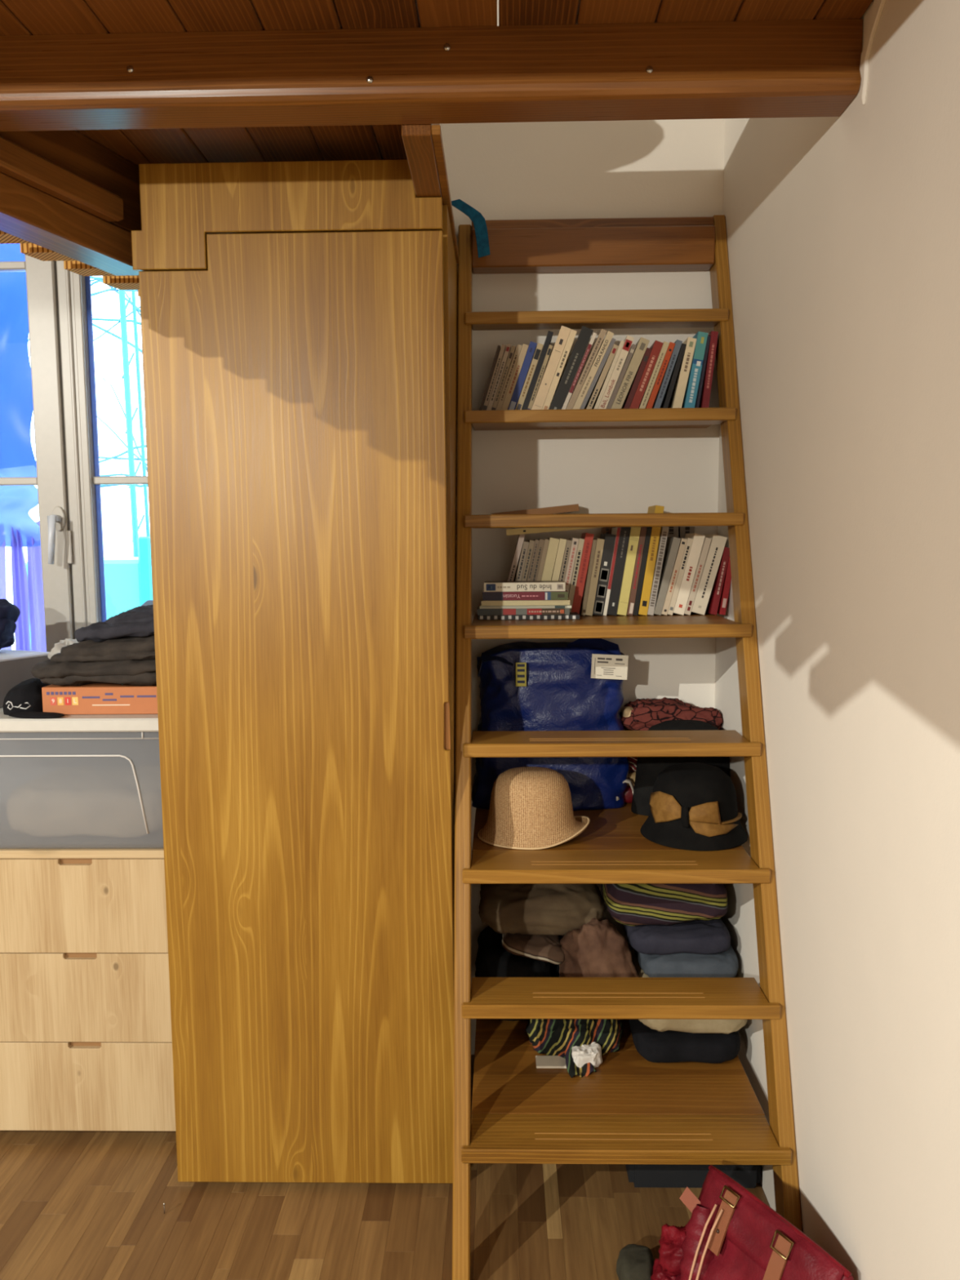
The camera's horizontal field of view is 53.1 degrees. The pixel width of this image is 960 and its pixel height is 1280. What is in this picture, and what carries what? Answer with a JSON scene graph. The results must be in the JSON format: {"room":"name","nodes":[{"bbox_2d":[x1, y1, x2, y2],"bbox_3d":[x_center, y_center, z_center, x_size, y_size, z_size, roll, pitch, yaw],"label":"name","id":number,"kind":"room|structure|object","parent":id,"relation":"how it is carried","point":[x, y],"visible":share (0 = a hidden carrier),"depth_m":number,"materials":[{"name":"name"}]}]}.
{"room":"bedroom","nodes":[
{"label":"bedroom","id":0,"kind":"room"},
{"bbox_2d":[0,0,724,1054],"bbox_3d":[-3.172,-0.703,2.611,7.954,3.720,0.260,0,6,1],"label":"wall","id":1,"kind":"structure","parent":0,"point":[673,167],"depth_m":2.41,"materials":[{"name":"paint"}]},
{"bbox_2d":[0,254,147,652],"bbox_3d":[-1.139,-0.540,2.577,1.140,1.471,0.231,0,6,1],"label":"window","id":2,"kind":"structure","parent":1,"relation":"in","point":[68,480],"depth_m":2.60,"materials":[{"name":"white plastic"}]},
{"bbox_2d":[0,1054,769,1279],"bbox_3d":[-3.246,1.609,-1.490,7.954,0.080,8.974,0,6,1],"label":"floor","id":3,"kind":"structure","parent":0,"point":[75,1205],"depth_m":1.97,"materials":[{"name":"brown wood"}]},
{"bbox_2d":[0,803,175,1131],"bbox_3d":[-1.000,0.800,2.391,0.688,0.698,0.394,0,6,1],"label":"dresser","id":4,"kind":"object","parent":3,"relation":"on","point":[86,1040],"visible":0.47,"depth_m":2.19,"materials":[{"name":"brown wood"}]},
{"bbox_2d":[0,678,159,833],"bbox_3d":[-1.007,0.270,2.308,0.679,0.374,0.446,0,6,1],"label":"storage box","id":5,"kind":"object","parent":4,"relation":"on","point":[72,722],"depth_m":2.13,"materials":[{"name":"plastic"}]},
{"bbox_2d":[0,648,48,707],"bbox_3d":[-1.200,0.095,2.348,0.199,0.115,0.234,2,6,25],"label":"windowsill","id":6,"kind":"structure","parent":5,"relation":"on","point":[16,666],"depth_m":2.31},
{"bbox_2d":[0,598,20,649],"bbox_3d":[-1.250,-0.031,2.382,0.195,0.151,0.160,0,6,1],"label":"jeans","id":7,"kind":"object","parent":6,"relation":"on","point":[10,613],"visible":1,"depth_m":2.37,"materials":[{"name":"blue fabric"}]},
{"bbox_2d":[6,764,163,838],"bbox_3d":[-0.908,0.383,2.331,0.404,0.122,0.303,0,6,1],"label":"folded blanket","id":8,"kind":"object","parent":5,"relation":"in","point":[77,801],"visible":0.79,"depth_m":2.20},
{"bbox_2d":[41,683,157,715],"bbox_3d":[-0.832,0.127,2.263,0.308,0.063,0.204,0,6,1],"label":"game box","id":9,"kind":"object","parent":5,"relation":"on","point":[96,698],"visible":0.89,"depth_m":2.16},
{"bbox_2d":[31,635,156,685],"bbox_3d":[-0.842,0.041,2.241,0.354,0.121,0.226,0,6,1],"label":"folded clothes","id":10,"kind":"object","parent":9,"relation":"on","point":[131,660],"visible":0.77,"depth_m":2.15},
{"bbox_2d":[74,604,154,642],"bbox_3d":[-0.798,-0.043,2.248,0.273,0.093,0.193,0,6,1],"label":"jumper","id":11,"kind":"object","parent":10,"relation":"on","point":[138,621],"visible":0.54,"depth_m":2.17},
{"bbox_2d":[46,691,155,701],"bbox_3d":[-0.852,0.127,2.163,0.247,0.021,0.001,0,6,1],"label":"print","id":12,"kind":"object","parent":9,"relation":"attached to","point":[51,695],"depth_m":2.16},
{"bbox_2d":[131,159,457,1183],"bbox_3d":[-0.358,0.102,2.225,0.613,2.110,0.545,0,6,1],"label":"wardrobe","id":13,"kind":"object","parent":3,"relation":"on","point":[299,319],"visible":0.92,"depth_m":1.95,"materials":[{"name":"brown wood"}]},
{"bbox_2d":[452,214,802,1279],"bbox_3d":[0.273,0.084,2.086,0.649,2.165,0.885,0,6,1],"label":"staircase","id":14,"kind":"structure","parent":3,"relation":"on","point":[634,1109],"depth_m":2.02,"materials":[{"name":"brown wood"}]},
{"bbox_2d":[482,344,506,410],"bbox_3d":[0.033,-0.624,2.341,0.060,0.165,0.116,0,6,1],"label":"book","id":15,"kind":"object","parent":14,"relation":"on","point":[503,348],"visible":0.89,"depth_m":2.28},
{"bbox_2d":[486,343,511,410],"bbox_3d":[0.045,-0.624,2.340,0.062,0.166,0.116,0,6,1],"label":"book","id":16,"kind":"object","parent":14,"relation":"on","point":[508,348],"visible":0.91,"depth_m":2.28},
{"bbox_2d":[491,345,515,409],"bbox_3d":[0.056,-0.622,2.340,0.062,0.161,0.116,0,6,1],"label":"book","id":17,"kind":"object","parent":14,"relation":"on","point":[513,348],"visible":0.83,"depth_m":2.28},
{"bbox_2d":[496,344,522,409],"bbox_3d":[0.069,-0.624,2.340,0.066,0.164,0.116,0,6,1],"label":"book","id":18,"kind":"object","parent":14,"relation":"on","point":[518,348],"visible":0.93,"depth_m":2.28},
{"bbox_2d":[475,924,551,1021],"bbox_3d":[0.083,0.812,2.384,0.192,0.179,0.274,0,6,1],"label":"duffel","id":19,"kind":"object","parent":14,"relation":"on","point":[492,960],"visible":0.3,"depth_m":2.27,"materials":[{"name":"black fabric"}]},
{"bbox_2d":[502,933,564,964],"bbox_3d":[0.129,0.720,2.309,0.153,0.064,0.189,0,6,1],"label":"folded cloth","id":20,"kind":"object","parent":19,"relation":"on","point":[544,948],"visible":0.59,"depth_m":2.23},
{"bbox_2d":[478,883,604,935],"bbox_3d":[0.150,0.640,2.355,0.304,0.122,0.255,0,6,1],"label":"folded clothing","id":21,"kind":"object","parent":20,"relation":"on","point":[558,909],"visible":0.69,"depth_m":2.25,"materials":[{"name":"beige fabric"}]},
{"bbox_2d":[501,343,528,409],"bbox_3d":[0.083,-0.624,2.339,0.069,0.165,0.116,0,6,1],"label":"book","id":22,"kind":"object","parent":14,"relation":"on","point":[525,347],"visible":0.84,"depth_m":2.28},
{"bbox_2d":[506,533,525,581],"bbox_3d":[0.079,-0.167,2.369,0.067,0.209,0.116,0,6,1],"label":"book","id":23,"kind":"object","parent":14,"relation":"on","point":[521,537],"visible":0.61,"depth_m":2.31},
{"bbox_2d":[514,541,528,581],"bbox_3d":[0.094,-0.153,2.371,0.053,0.181,0.116,0,6,1],"label":"book","id":24,"kind":"object","parent":14,"relation":"on","point":[522,556],"visible":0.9,"depth_m":2.31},
{"bbox_2d":[507,341,537,409],"bbox_3d":[0.101,-0.627,2.339,0.073,0.171,0.116,0,6,1],"label":"book","id":25,"kind":"object","parent":14,"relation":"on","point":[532,346],"visible":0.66,"depth_m":2.28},
{"bbox_2d":[477,612,579,619],"bbox_3d":[0.114,-0.057,2.264,0.235,0.010,0.086,0,6,1],"label":"book","id":26,"kind":"object","parent":14,"relation":"on","point":[573,615],"visible":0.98,"depth_m":2.22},
{"bbox_2d":[476,606,569,615],"bbox_3d":[0.101,-0.070,2.267,0.214,0.014,0.083,0,6,1],"label":"book","id":27,"kind":"object","parent":26,"relation":"on","point":[506,611],"visible":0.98,"depth_m":2.23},
{"bbox_2d":[480,604,571,608],"bbox_3d":[0.106,-0.080,2.262,0.212,0.006,0.082,0,6,2],"label":"book","id":28,"kind":"object","parent":27,"relation":"on","point":[570,605],"visible":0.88,"depth_m":2.22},
{"bbox_2d":[481,598,569,605],"bbox_3d":[0.106,-0.090,2.266,0.205,0.012,0.080,0,6,1],"label":"book","id":29,"kind":"object","parent":28,"relation":"on","point":[511,602],"visible":0.86,"depth_m":2.23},
{"bbox_2d":[482,590,568,600],"bbox_3d":[0.106,-0.105,2.260,0.197,0.020,0.081,0,6,2],"label":"book","id":30,"kind":"object","parent":29,"relation":"on","point":[537,595],"visible":0.98,"depth_m":2.22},
{"bbox_2d":[484,580,564,591],"bbox_3d":[0.103,-0.127,2.260,0.188,0.021,0.081,0,6,0],"label":"book","id":31,"kind":"object","parent":30,"relation":"on","point":[539,585],"visible":1,"depth_m":2.22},
{"bbox_2d":[515,342,543,409],"bbox_3d":[0.117,-0.625,2.338,0.070,0.167,0.116,0,6,1],"label":"book","id":32,"kind":"object","parent":14,"relation":"on","point":[540,346],"visible":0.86,"depth_m":2.28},
{"bbox_2d":[477,766,590,849],"bbox_3d":[0.120,0.365,2.162,0.253,0.152,0.208,0,6,1],"label":"straw hat","id":33,"kind":"object","parent":14,"relation":"on","point":[531,808],"visible":1,"depth_m":2.10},
{"bbox_2d":[491,503,578,514],"bbox_3d":[0.136,-0.318,2.398,0.216,0.038,0.060,-1,6,-2],"label":"book","id":34,"kind":"object","parent":14,"relation":"on","point":[571,508],"visible":0.65,"depth_m":2.37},
{"bbox_2d":[530,538,544,581],"bbox_3d":[0.132,-0.155,2.369,0.051,0.185,0.116,0,6,1],"label":"book","id":35,"kind":"object","parent":14,"relation":"on","point":[541,542],"visible":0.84,"depth_m":2.31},
{"bbox_2d":[521,330,553,409],"bbox_3d":[0.136,-0.639,2.337,0.079,0.194,0.115,0,6,1],"label":"book","id":36,"kind":"object","parent":14,"relation":"on","point":[548,340],"visible":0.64,"depth_m":2.28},
{"bbox_2d":[527,344,552,409],"bbox_3d":[0.142,-0.623,2.338,0.064,0.162,0.116,0,6,1],"label":"book","id":37,"kind":"object","parent":14,"relation":"on","point":[549,349],"visible":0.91,"depth_m":2.28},
{"bbox_2d":[471,638,629,810],"bbox_3d":[0.174,0.204,2.414,0.397,0.420,0.165,0,6,1],"label":"shopping bag","id":38,"kind":"object","parent":14,"relation":"on","point":[577,685],"visible":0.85,"depth_m":2.35,"materials":[{"name":"plastic"}]},
{"bbox_2d":[594,657,624,676],"bbox_3d":[0.312,0.065,2.314,0.073,0.046,0.001,0,6,1],"label":"print","id":39,"kind":"object","parent":38,"relation":"attached to","point":[603,667],"depth_m":2.31},
{"bbox_2d":[541,537,559,580],"bbox_3d":[0.162,-0.157,2.369,0.062,0.189,0.115,0,6,1],"label":"book","id":40,"kind":"object","parent":14,"relation":"on","point":[553,543],"visible":0.58,"depth_m":2.31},
{"bbox_2d":[531,325,570,409],"bbox_3d":[0.169,-0.645,2.335,0.096,0.206,0.116,0,6,1],"label":"book","id":41,"kind":"object","parent":14,"relation":"on","point":[564,332],"visible":0.82,"depth_m":2.28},
{"bbox_2d":[535,1055,566,1068],"bbox_3d":[0.157,0.926,2.111,0.068,0.005,0.045,0,6,1],"label":"paper","id":42,"kind":"object","parent":14,"relation":"on","point":[542,1061],"visible":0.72,"depth_m":2.10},
{"bbox_2d":[551,538,566,580],"bbox_3d":[0.183,-0.156,2.369,0.053,0.186,0.115,0,6,1],"label":"book","id":43,"kind":"object","parent":14,"relation":"on","point":[556,572],"visible":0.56,"depth_m":2.31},
{"bbox_2d":[542,328,577,409],"bbox_3d":[0.188,-0.641,2.336,0.085,0.197,0.116,0,6,1],"label":"book","id":44,"kind":"object","parent":14,"relation":"on","point":[572,334],"visible":0.84,"depth_m":2.28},
{"bbox_2d":[558,539,572,581],"bbox_3d":[0.199,-0.155,2.368,0.047,0.183,0.116,0,6,1],"label":"book","id":45,"kind":"object","parent":14,"relation":"on","point":[566,557],"visible":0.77,"depth_m":2.31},
{"bbox_2d":[548,325,593,409],"bbox_3d":[0.216,-0.645,2.334,0.106,0.204,0.116,0,6,1],"label":"book","id":46,"kind":"object","parent":14,"relation":"on","point":[585,333],"visible":0.87,"depth_m":2.28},
{"bbox_2d":[564,537,578,592],"bbox_3d":[0.214,-0.157,2.368,0.051,0.187,0.116,0,6,1],"label":"book","id":47,"kind":"object","parent":14,"relation":"on","point":[575,542],"visible":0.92,"depth_m":2.31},
{"bbox_2d":[525,1018,623,1078],"bbox_3d":[0.226,0.881,2.183,0.218,0.090,0.226,-5,7,-36],"label":"clothing","id":48,"kind":"object","parent":14,"relation":"on","point":[549,1037],"visible":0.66,"depth_m":2.13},
{"bbox_2d":[568,537,584,612],"bbox_3d":[0.229,-0.157,2.367,0.046,0.186,0.116,0,6,1],"label":"book","id":49,"kind":"object","parent":14,"relation":"on","point":[580,548],"visible":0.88,"depth_m":2.31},
{"bbox_2d":[561,332,596,408],"bbox_3d":[0.234,-0.637,2.335,0.087,0.189,0.116,0,6,1],"label":"book","id":50,"kind":"object","parent":14,"relation":"on","point":[592,340],"visible":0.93,"depth_m":2.28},
{"bbox_2d":[570,533,594,613],"bbox_3d":[0.247,-0.163,2.366,0.055,0.199,0.116,0,6,1],"label":"book","id":51,"kind":"object","parent":14,"relation":"on","point":[588,537],"visible":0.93,"depth_m":2.31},
{"bbox_2d":[506,527,600,535],"bbox_3d":[0.181,-0.270,2.333,0.235,0.032,0.101,0,6,1],"label":"book","id":52,"kind":"object","parent":51,"relation":"on","point":[520,531],"visible":0.65,"depth_m":2.29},
{"bbox_2d":[565,328,607,408],"bbox_3d":[0.252,-0.641,2.334,0.100,0.198,0.116,0,6,1],"label":"book","id":53,"kind":"object","parent":14,"relation":"on","point":[600,338],"visible":0.92,"depth_m":2.28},
{"bbox_2d":[571,1041,602,1067],"bbox_3d":[0.234,0.908,2.107,0.069,0.042,0.062,0,6,1],"label":"cloth","id":54,"kind":"object","parent":14,"relation":"on","point":[592,1053],"visible":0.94,"depth_m":2.09,"materials":[{"name":"white fabric"}]},
{"bbox_2d":[578,539,596,615],"bbox_3d":[0.263,-0.155,2.367,0.038,0.183,0.115,0,6,1],"label":"book","id":55,"kind":"object","parent":14,"relation":"on","point":[584,597],"visible":0.71,"depth_m":2.31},
{"bbox_2d":[572,330,613,408],"bbox_3d":[0.268,-0.639,2.334,0.101,0.192,0.116,0,6,1],"label":"book","id":56,"kind":"object","parent":14,"relation":"on","point":[605,344],"visible":0.96,"depth_m":2.28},
{"bbox_2d":[585,538,604,615],"bbox_3d":[0.277,-0.156,2.366,0.046,0.185,0.116,0,6,1],"label":"book","id":57,"kind":"object","parent":14,"relation":"on","point":[600,543],"visible":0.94,"depth_m":2.31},
{"bbox_2d":[579,337,615,408],"bbox_3d":[0.278,-0.631,2.335,0.088,0.176,0.115,0,6,1],"label":"book","id":58,"kind":"object","parent":14,"relation":"on","point":[612,341],"visible":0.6,"depth_m":2.28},
{"bbox_2d":[559,918,639,977],"bbox_3d":[0.280,0.762,2.240,0.191,0.235,0.111,0,6,1],"label":"folded cloth","id":59,"kind":"object","parent":14,"relation":"on","point":[597,948],"visible":0.61,"depth_m":2.20,"materials":[{"name":"brown fabric"}]},
{"bbox_2d":[585,344,618,408],"bbox_3d":[0.290,-0.624,2.335,0.079,0.162,0.116,0,6,1],"label":"book","id":60,"kind":"object","parent":14,"relation":"on","point":[603,373],"visible":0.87,"depth_m":2.28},
{"bbox_2d":[592,533,616,615],"bbox_3d":[0.300,-0.163,2.365,0.055,0.197,0.116,0,6,1],"label":"book","id":61,"kind":"object","parent":14,"relation":"on","point":[609,542],"visible":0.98,"depth_m":2.31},
{"bbox_2d":[591,340,624,408],"bbox_3d":[0.305,-0.628,2.335,0.075,0.170,0.115,0,6,1],"label":"book","id":62,"kind":"object","parent":14,"relation":"on","point":[599,397],"visible":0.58,"depth_m":2.28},
{"bbox_2d":[603,527,620,615],"bbox_3d":[0.318,-0.170,2.364,0.041,0.212,0.115,0,6,1],"label":"book","id":63,"kind":"object","parent":14,"relation":"on","point":[615,531],"visible":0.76,"depth_m":2.31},
{"bbox_2d":[597,335,634,408],"bbox_3d":[0.322,-0.634,2.333,0.087,0.182,0.116,0,6,1],"label":"book","id":64,"kind":"object","parent":14,"relation":"on","point":[628,340],"visible":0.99,"depth_m":2.28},
{"bbox_2d":[606,527,631,615],"bbox_3d":[0.335,-0.172,2.364,0.057,0.215,0.116,0,6,1],"label":"book","id":65,"kind":"object","parent":14,"relation":"on","point":[624,534],"visible":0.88,"depth_m":2.31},
{"bbox_2d":[605,343,636,408],"bbox_3d":[0.334,-0.624,2.334,0.074,0.162,0.116,0,6,1],"label":"book","id":66,"kind":"object","parent":14,"relation":"on","point":[633,347],"visible":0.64,"depth_m":2.28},
{"bbox_2d":[624,785,632,803],"bbox_3d":[0.399,0.385,2.458,0.107,0.048,0.092,0,6,1],"label":"folded fabric","id":67,"kind":"object","parent":14,"relation":"on","point":[628,792],"visible":0.15,"depth_m":2.42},
{"bbox_2d":[626,770,635,786],"bbox_3d":[0.406,0.349,2.455,0.107,0.035,0.089,0,6,1],"label":"folded fabric","id":68,"kind":"object","parent":67,"relation":"on","point":[631,775],"visible":0.15,"depth_m":2.42,"materials":[{"name":"beige fabric"}]},
{"bbox_2d":[626,756,637,771],"bbox_3d":[0.405,0.300,2.453,0.112,0.072,0.096,0,6,1],"label":"folded fabric","id":69,"kind":"object","parent":68,"relation":"on","point":[632,760],"visible":0.09,"depth_m":2.41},
{"bbox_3d":[0.465,0.248,2.447,0.225,0.053,0.092,0,6,1],"label":"folded fabric","id":70,"kind":"object","parent":69,"relation":"on","visible":0},
{"bbox_2d":[619,697,722,730],"bbox_3d":[0.480,0.193,2.425,0.256,0.093,0.127,0,6,1],"label":"scarf","id":71,"kind":"object","parent":70,"relation":"on","point":[646,713],"visible":0.63,"depth_m":2.38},
{"bbox_2d":[617,527,640,615],"bbox_3d":[0.358,-0.172,2.363,0.056,0.217,0.116,0,6,1],"label":"book","id":72,"kind":"object","parent":14,"relation":"on","point":[635,531],"visible":0.76,"depth_m":2.31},
{"bbox_2d":[610,337,649,408],"bbox_3d":[0.356,-0.632,2.333,0.092,0.177,0.116,0,6,1],"label":"book","id":73,"kind":"object","parent":14,"relation":"on","point":[642,344],"visible":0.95,"depth_m":2.28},
{"bbox_2d":[626,527,646,615],"bbox_3d":[0.378,-0.171,2.363,0.046,0.213,0.116,0,6,1],"label":"book","id":74,"kind":"object","parent":14,"relation":"on","point":[643,530],"visible":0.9,"depth_m":2.31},
{"bbox_2d":[621,347,651,408],"bbox_3d":[0.373,-0.620,2.334,0.068,0.153,0.116,0,6,1],"label":"book","id":75,"kind":"object","parent":14,"relation":"on","point":[626,405],"visible":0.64,"depth_m":2.28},
{"bbox_2d":[632,526,652,615],"bbox_3d":[0.391,-0.171,2.363,0.044,0.213,0.115,0,6,1],"label":"book","id":76,"kind":"object","parent":14,"relation":"on","point":[648,532],"visible":0.46,"depth_m":2.31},
{"bbox_2d":[629,340,663,408],"bbox_3d":[0.394,-0.628,2.333,0.081,0.169,0.116,0,6,1],"label":"book","id":77,"kind":"object","parent":14,"relation":"on","point":[656,346],"visible":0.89,"depth_m":2.27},
{"bbox_2d":[638,505,664,615],"bbox_3d":[0.412,-0.196,2.360,0.059,0.263,0.116,0,6,1],"label":"book","id":78,"kind":"object","parent":14,"relation":"on","point":[655,531],"visible":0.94,"depth_m":2.31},
{"bbox_2d":[638,341,669,408],"bbox_3d":[0.412,-0.627,2.332,0.073,0.167,0.116,0,6,1],"label":"book","id":79,"kind":"object","parent":14,"relation":"on","point":[645,398],"visible":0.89,"depth_m":2.27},
{"bbox_2d":[647,526,668,615],"bbox_3d":[0.428,-0.171,2.362,0.050,0.214,0.116,0,6,1],"label":"book","id":80,"kind":"object","parent":14,"relation":"on","point":[664,530],"visible":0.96,"depth_m":2.31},
{"bbox_2d":[644,342,675,408],"bbox_3d":[0.427,-0.626,2.332,0.071,0.165,0.116,0,6,1],"label":"book","id":81,"kind":"object","parent":14,"relation":"on","point":[653,394],"visible":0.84,"depth_m":2.27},
{"bbox_2d":[653,537,680,615],"bbox_3d":[0.450,-0.159,2.363,0.063,0.188,0.115,0,6,1],"label":"book","id":82,"kind":"object","parent":14,"relation":"on","point":[672,545],"visible":0.71,"depth_m":2.31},
{"bbox_2d":[652,339,682,408],"bbox_3d":[0.445,-0.629,2.331,0.068,0.170,0.116,0,6,1],"label":"book","id":83,"kind":"object","parent":14,"relation":"on","point":[659,398],"visible":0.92,"depth_m":2.27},
{"bbox_2d":[660,343,686,408],"bbox_3d":[0.461,-0.625,2.332,0.056,0.162,0.115,0,6,1],"label":"book","id":84,"kind":"object","parent":14,"relation":"on","point":[665,402],"visible":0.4,"depth_m":2.28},
{"bbox_2d":[661,537,687,615],"bbox_3d":[0.467,-0.157,2.362,0.060,0.184,0.116,0,6,1],"label":"book","id":85,"kind":"object","parent":14,"relation":"on","point":[682,544],"visible":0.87,"depth_m":2.31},
{"bbox_2d":[667,537,693,615],"bbox_3d":[0.481,-0.158,2.362,0.059,0.185,0.116,0,6,1],"label":"book","id":86,"kind":"object","parent":14,"relation":"on","point":[689,542],"visible":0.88,"depth_m":2.31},
{"bbox_2d":[631,720,730,816],"bbox_3d":[0.494,0.307,2.339,0.250,0.225,0.114,0,6,1],"label":"felt hat","id":87,"kind":"object","parent":14,"relation":"on","point":[648,769],"visible":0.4,"depth_m":2.31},
{"bbox_2d":[667,337,696,408],"bbox_3d":[0.484,-0.632,2.330,0.056,0.175,0.116,0,6,1],"label":"book","id":88,"kind":"object","parent":14,"relation":"on","point":[676,401],"visible":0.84,"depth_m":2.27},
{"bbox_2d":[628,1018,740,1063],"bbox_3d":[0.463,0.879,2.252,0.238,0.066,0.344,0,6,1],"label":"folded clothing","id":89,"kind":"object","parent":14,"relation":"on","point":[655,1046],"visible":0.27,"depth_m":2.09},
{"bbox_2d":[630,948,747,1034],"bbox_3d":[0.468,0.810,2.251,0.254,0.085,0.360,0,6,1],"label":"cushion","id":90,"kind":"object","parent":89,"relation":"on","point":[694,1026],"visible":0.2,"depth_m":2.08,"materials":[{"name":"beige fabric"}]},
{"bbox_2d":[634,943,738,977],"bbox_3d":[0.485,0.737,2.313,0.232,0.075,0.297,0,6,1],"label":"folded cloth","id":91,"kind":"object","parent":90,"relation":"on","point":[725,964],"visible":0.27,"depth_m":2.18,"materials":[{"name":"blue fabric"}]},
{"bbox_2d":[623,918,730,955],"bbox_3d":[0.465,0.682,2.322,0.239,0.066,0.290,0,6,1],"label":"folded cloth","id":92,"kind":"object","parent":91,"relation":"on","point":[713,936],"visible":0.48,"depth_m":2.19,"materials":[{"name":"fabric"}]},
{"bbox_2d":[600,883,727,926],"bbox_3d":[0.437,0.598,2.326,0.290,0.140,0.287,0,6,1],"label":"folded clothing","id":93,"kind":"object","parent":92,"relation":"on","point":[632,904],"visible":0.5,"depth_m":2.19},
{"bbox_2d":[673,533,705,614],"bbox_3d":[0.503,-0.163,2.361,0.074,0.196,0.116,0,6,1],"label":"book","id":94,"kind":"object","parent":14,"relation":"on","point":[698,540],"visible":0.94,"depth_m":2.31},
{"bbox_2d":[640,762,747,850],"bbox_3d":[0.482,0.358,2.167,0.237,0.157,0.255,0,6,1],"label":"felt hat","id":95,"kind":"object","parent":14,"relation":"on","point":[693,806],"visible":1,"depth_m":2.08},
{"bbox_2d":[681,331,708,408],"bbox_3d":[0.512,-0.638,2.329,0.055,0.188,0.116,0,6,1],"label":"book","id":96,"kind":"object","parent":14,"relation":"on","point":[691,388],"visible":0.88,"depth_m":2.27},
{"bbox_2d":[684,537,711,614],"bbox_3d":[0.523,-0.158,2.361,0.063,0.186,0.116,0,6,1],"label":"book","id":97,"kind":"object","parent":14,"relation":"on","point":[707,541],"visible":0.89,"depth_m":2.30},
{"bbox_2d":[694,336,711,408],"bbox_3d":[0.528,-0.633,2.330,0.034,0.177,0.115,0,6,1],"label":"book","id":98,"kind":"object","parent":14,"relation":"on","point":[703,370],"visible":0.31,"depth_m":2.27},
{"bbox_2d":[698,331,718,408],"bbox_3d":[0.544,-0.639,2.328,0.037,0.189,0.116,0,6,1],"label":"book","id":99,"kind":"object","parent":14,"relation":"on","point":[707,383],"visible":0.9,"depth_m":2.27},
{"bbox_2d":[691,533,727,614],"bbox_3d":[0.550,-0.162,2.360,0.083,0.194,0.116,0,6,1],"label":"book","id":100,"kind":"object","parent":14,"relation":"on","point":[717,543],"visible":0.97,"depth_m":2.30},
{"bbox_2d":[705,546,729,614],"bbox_3d":[0.578,-0.147,2.361,0.046,0.163,0.116,0,6,1],"label":"book","id":101,"kind":"object","parent":14,"relation":"on","point":[712,607],"visible":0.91,"depth_m":2.31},
{"bbox_2d":[716,555,731,614],"bbox_3d":[0.594,-0.136,2.362,0.034,0.140,0.116,0,6,1],"label":"book","id":102,"kind":"object","parent":14,"relation":"on","point":[722,609],"visible":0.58,"depth_m":2.31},
{"bbox_2d":[616,1244,653,1279],"bbox_3d":[0.291,1.169,1.783,0.072,0.066,0.091,0,6,1],"label":"cloth bag","id":103,"kind":"object","parent":3,"relation":"on","point":[634,1261],"visible":0.96,"depth_m":1.77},
{"bbox_2d":[625,1164,760,1188],"bbox_3d":[0.462,1.097,2.217,0.280,0.120,0.355,0,6,1],"label":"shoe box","id":104,"kind":"object","parent":3,"relation":"on","point":[642,1175],"visible":0.18,"depth_m":2.04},
{"bbox_2d":[650,1164,853,1279],"bbox_3d":[0.427,1.084,1.611,0.154,0.269,0.361,-4,7,-31],"label":"satchel","id":105,"kind":"object","parent":3,"relation":"on","point":[730,1233],"visible":1,"depth_m":1.63,"materials":[{"name":"red leather"}]},
{"bbox_2d":[714,0,959,1279],"bbox_3d":[0.614,-0.285,-1.765,0.200,3.720,8.974,0,6,1],"label":"wall","id":106,"kind":"structure","parent":0,"point":[843,231],"depth_m":1.46,"materials":[{"name":"paint"}]},
{"bbox_2d":[0,0,873,297],"bbox_3d":[-0.619,-0.744,0.576,2.358,0.235,3.672,0,6,1],"label":"loft","id":107,"kind":"object","parent":106,"relation":"attached to","point":[92,91],"visible":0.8,"depth_m":1.48,"materials":[{"name":"brown wood"}]},
{"bbox_2d":[451,199,489,257],"bbox_3d":[-0.027,-0.969,2.268,0.100,0.134,0.015,-1,6,-7],"label":"strap","id":108,"kind":"object","parent":107,"relation":"hanging from","point":[478,220],"visible":0.95,"depth_m":2.27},
{"bbox_2d":[859,0,885,104],"bbox_3d":[0.575,-0.884,1.358,0.007,0.175,0.186,0,6,1],"label":"trim","id":109,"kind":"structure","parent":106,"relation":"attached to","point":[877,6],"depth_m":1.42,"materials":[{"name":"paint"}]},
{"label":"outside","id":110,"kind":"structure","parent":0,"visible":0},
{"bbox_3d":[-2.635,1.252,16.724,22.000,0.100,27.100,0,6,1],"label":"ground","id":111,"kind":"structure","parent":110,"visible":0},
{"bbox_2d":[27,275,147,487],"bbox_3d":[-3.725,-1.352,8.910,2.072,6.700,1.632,0,6,1],"label":"bare tree","id":112,"kind":"object","parent":111,"relation":"on","point":[94,278],"visible":0.11,"depth_m":8.85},
{"bbox_2d":[26,536,152,637],"bbox_3d":[-1.722,0.854,5.739,1.300,2.920,1.230,0,6,1],"label":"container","id":113,"kind":"object","parent":111,"relation":"on","point":[128,580],"visible":0.15,"depth_m":5.03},
{"bbox_2d":[102,533,146,557],"bbox_3d":[-3.440,0.170,12.130,3.000,2.995,2.050,0,6,1],"label":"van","id":114,"kind":"object","parent":111,"relation":"on","point":[114,544],"visible":0.02,"depth_m":11.16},
{"bbox_2d":[118,288,150,556],"bbox_3d":[-2.552,-0.693,7.267,0.192,5.700,0.136,0,6,1],"label":"pole","id":115,"kind":"object","parent":111,"relation":"on","point":[122,306],"visible":0.38,"depth_m":7.15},
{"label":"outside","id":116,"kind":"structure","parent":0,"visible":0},
{"bbox_2d":[0,243,46,651],"bbox_3d":[-2.025,-0.477,3.190,1.221,2.126,0.125,0,6,1],"label":"window pane","id":117,"kind":"object","parent":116,"point":[18,531],"visible":0.38,"depth_m":3.19,"materials":[{"name":"glass"}]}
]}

